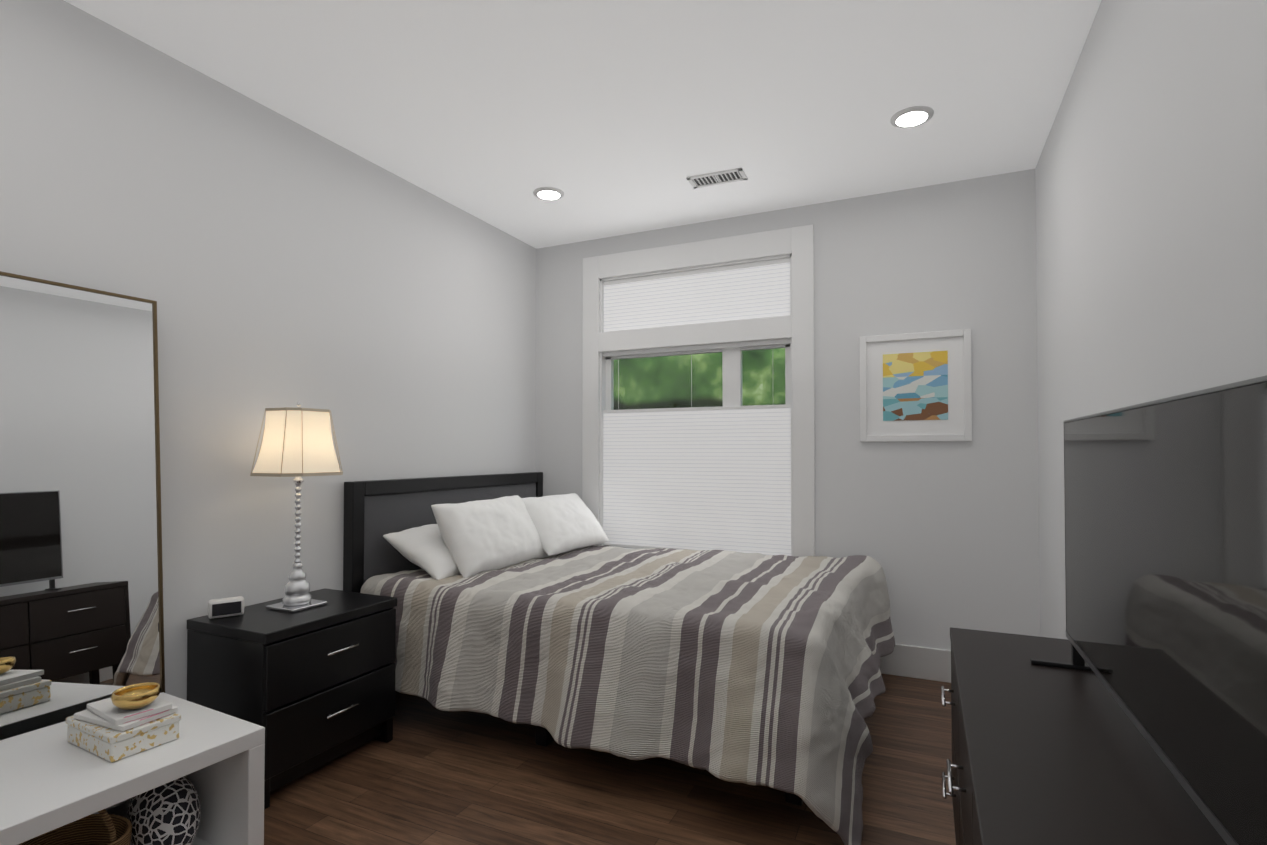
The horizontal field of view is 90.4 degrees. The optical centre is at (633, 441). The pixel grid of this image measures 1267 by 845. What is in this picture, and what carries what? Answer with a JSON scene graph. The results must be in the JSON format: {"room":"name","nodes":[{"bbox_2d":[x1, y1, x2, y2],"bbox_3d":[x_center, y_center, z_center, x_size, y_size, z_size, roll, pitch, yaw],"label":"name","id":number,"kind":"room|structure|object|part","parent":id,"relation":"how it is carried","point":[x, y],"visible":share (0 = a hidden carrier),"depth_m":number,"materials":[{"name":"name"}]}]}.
{"room":"bedroom","nodes":[
{"label":"bedroom","id":0,"kind":"room"},
{"bbox_2d":[0,0,535,699],"bbox_3d":[-1.855,-0.080,2.591,0.120,2.900,5.246,0,-1,25],"label":"wall","id":1,"kind":"structure","parent":0,"point":[262,256],"depth_m":2.78,"materials":[{"name":"grey paint"}]},
{"bbox_2d":[64,0,1100,248],"bbox_3d":[-0.299,-1.592,1.927,3.523,0.100,5.296,0,-1,25],"label":"ceiling","id":2,"kind":"structure","parent":0,"point":[610,118],"depth_m":2.73,"materials":[{"name":"white paint"}]},
{"bbox_2d":[533,187,563,199],"bbox_3d":[-0.516,-1.504,3.823,0.187,0.012,0.187,0,-1,19],"label":"recessed light","id":3,"kind":"object","parent":2,"relation":"in","point":[544,193],"depth_m":3.80,"materials":[{"name":"white plastic"}]},
{"bbox_2d":[686,168,747,188],"bbox_3d":[0.480,-1.510,3.606,0.325,0.008,0.161,0,-1,25],"label":"ceiling vent","id":4,"kind":"object","parent":2,"relation":"in","point":[718,178],"visible":0.96,"depth_m":3.60,"materials":[{"name":"white metal"}]},
{"bbox_2d":[890,106,933,127],"bbox_3d":[1.306,-1.519,2.949,0.187,0.012,0.187,0,-1,19],"label":"recessed light","id":5,"kind":"object","parent":2,"relation":"in","point":[913,116],"depth_m":2.94,"materials":[{"name":"white plastic"}]},
{"bbox_2d":[264,673,955,844],"bbox_3d":[-0.299,1.408,1.877,3.523,0.100,5.296,0,-1,25],"label":"floor","id":6,"kind":"structure","parent":0,"point":[429,774],"depth_m":2.44,"materials":[{"name":"brown wood"}]},
{"bbox_2d":[0,271,164,817],"bbox_3d":[-1.981,0.408,1.939,0.173,1.900,0.934,0,-1,25],"label":"floor mirror","id":7,"kind":"object","parent":6,"relation":"on","point":[81,601],"visible":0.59,"depth_m":2.13,"materials":[{"name":"gold metal"}]},
{"bbox_2d":[0,692,264,844],"bbox_3d":[-1.634,1.120,1.689,0.605,0.470,0.930,-1,-1,28],"label":"table","id":8,"kind":"object","parent":6,"relation":"on","point":[52,778],"visible":0.56,"depth_m":1.80,"materials":[{"name":"white paint"}]},
{"bbox_2d":[18,809,131,844],"bbox_3d":[-1.582,1.137,1.780,0.288,0.278,0.220,0,-1,25],"label":"wicker basket","id":9,"kind":"object","parent":8,"relation":"in","point":[103,827],"visible":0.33,"depth_m":1.86,"materials":[{"name":"brown wicker"}]},
{"bbox_2d":[66,713,180,761],"bbox_3d":[-1.515,0.851,1.868,0.276,0.072,0.176,-1,-1,28],"label":"decorative box","id":10,"kind":"object","parent":8,"relation":"on","point":[110,744],"visible":0.71,"depth_m":1.79,"materials":[{"name":"white cardboard"}]},
{"bbox_2d":[74,697,177,731],"bbox_3d":[-1.506,0.797,1.874,0.238,0.034,0.167,0,-1,25],"label":"books","id":11,"kind":"object","parent":10,"relation":"on","point":[107,713],"visible":0.69,"depth_m":1.82,"materials":[{"name":"white paper"}]},
{"bbox_2d":[111,682,160,709],"bbox_3d":[-1.460,0.752,1.845,0.116,0.052,0.116,0,-1,25],"label":"bowl","id":12,"kind":"object","parent":11,"relation":"on","point":[135,696],"visible":1,"depth_m":1.83,"materials":[{"name":"gold metal"}]},
{"bbox_2d":[127,776,200,844],"bbox_3d":[-1.450,1.138,1.942,0.301,0.280,0.186,0,-1,25],"label":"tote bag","id":13,"kind":"object","parent":8,"relation":"in","point":[167,813],"visible":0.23,"depth_m":1.86,"materials":[{"name":"black fabric"}]},
{"bbox_2d":[187,588,396,809],"bbox_3d":[-1.427,1.044,2.700,0.511,0.655,0.643,0,-1,25],"label":"nightstand","id":14,"kind":"object","parent":6,"relation":"on","point":[311,689],"visible":0.94,"depth_m":2.50,"materials":[{"name":"black wood"}]},
{"bbox_2d":[208,596,243,618],"bbox_3d":[-1.665,0.677,2.570,0.124,0.072,0.058,1,-1,-37],"label":"alarm clock","id":15,"kind":"object","parent":14,"relation":"on","point":[225,607],"visible":1,"depth_m":2.55,"materials":[{"name":"white plastic"}]},
{"bbox_2d":[250,402,342,612],"bbox_3d":[-1.460,0.272,2.736,0.303,0.888,0.303,0,-1,25],"label":"table lamp","id":16,"kind":"object","parent":14,"relation":"on","point":[297,443],"visible":1,"depth_m":2.66,"materials":[{"name":"beige fabric"}]},
{"bbox_2d":[343,472,894,844],"bbox_3d":[0.004,0.796,3.392,2.549,1.175,1.927,0,-1,25],"label":"bed","id":17,"kind":"object","parent":6,"relation":"on","point":[521,598],"visible":0.98,"depth_m":2.74,"materials":[{"name":"grey fabric"}]},
{"bbox_2d":[383,524,460,579],"bbox_3d":[-1.005,0.602,3.564,0.436,0.179,0.716,30,11,22],"label":"pillow","id":18,"kind":"object","parent":17,"relation":"on","point":[424,546],"depth_m":3.29,"materials":[{"name":"white fabric"}]},
{"bbox_3d":[-1.085,0.806,3.989,0.070,1.175,1.755,0,-1,25],"label":"headboard","id":19,"kind":"part","parent":17,"relation":"part of","materials":[{"name":"black wood"}]},
{"bbox_2d":[431,495,548,577],"bbox_3d":[-0.806,0.528,3.639,0.215,0.445,0.794,-35,-15,20],"label":"pillow","id":20,"kind":"object","parent":17,"relation":"on","point":[475,539],"depth_m":3.46,"materials":[{"name":"white fabric"}]},
{"bbox_2d":[521,493,608,555],"bbox_3d":[-0.472,0.537,4.197,0.217,0.441,0.731,-45,-20,20],"label":"pillow","id":21,"kind":"object","parent":17,"relation":"on","point":[562,525],"depth_m":4.03,"materials":[{"name":"white fabric"}]},
{"bbox_3d":[-0.039,1.206,3.535,2.201,0.360,1.590,0,-1,25],"label":"frame","id":22,"kind":"part","parent":17,"relation":"part of","materials":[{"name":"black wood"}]},
{"bbox_2d":[941,627,1226,844],"bbox_3d":[0.950,0.984,1.318,0.518,0.730,1.595,0,-1,25],"label":"dresser","id":23,"kind":"object","parent":6,"relation":"on","point":[1046,755],"visible":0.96,"depth_m":1.24,"materials":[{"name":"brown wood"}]},
{"bbox_2d":[1030,375,1266,844],"bbox_3d":[0.967,0.273,1.206,0.200,0.684,1.285,0,-1,25],"label":"flat-screen tv","id":24,"kind":"object","parent":23,"relation":"on","point":[1165,507],"visible":1,"depth_m":0.97,"materials":[{"name":"black"}]},
{"bbox_2d":[536,169,1039,649],"bbox_3d":[0.764,-0.053,4.206,3.283,2.900,0.120,0,-1,25],"label":"wall","id":25,"kind":"structure","parent":0,"point":[945,534],"depth_m":3.72,"materials":[{"name":"grey paint"}]},
{"bbox_2d":[582,224,814,556],"bbox_3d":[0.402,-0.234,4.348,1.706,2.265,0.170,0,-1,25],"label":"window","id":26,"kind":"structure","parent":25,"relation":"in","point":[732,473],"depth_m":4.29,"materials":[{"name":"white fabric"}]},
{"bbox_3d":[0.422,-0.220,4.394,1.366,1.960,0.006,0,-1,25],"label":"glass","id":27,"kind":"part","parent":26,"relation":"part of","materials":[{"name":"clear glass"}]},
{"bbox_2d":[879,644,950,682],"bbox_3d":[0.729,1.303,4.124,3.210,0.185,0.016,0,-1,25],"label":"baseboard","id":28,"kind":"structure","parent":25,"relation":"attached to","point":[926,663],"depth_m":3.67,"materials":[{"name":"white"}]},
{"bbox_2d":[860,329,971,441],"bbox_3d":[1.657,-0.322,3.714,0.600,0.640,0.031,0,-1,25],"label":"framed art","id":29,"kind":"object","parent":25,"relation":"attached to","point":[916,386],"visible":0.96,"depth_m":3.71,"materials":[{"name":"white"}]},
{"bbox_2d":[1035,0,1266,639],"bbox_3d":[1.236,-0.104,1.166,0.120,2.900,5.246,0,-1,25],"label":"wall","id":30,"kind":"structure","parent":0,"point":[1151,217],"depth_m":1.75,"materials":[{"name":"grey paint"}]},
{"label":"outside","id":31,"kind":"structure","parent":0,"visible":0},
{"bbox_2d":[614,348,784,409],"bbox_3d":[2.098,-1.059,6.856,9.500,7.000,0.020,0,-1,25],"label":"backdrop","id":32,"kind":"structure","parent":31,"point":[714,391],"depth_m":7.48,"materials":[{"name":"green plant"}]}
]}

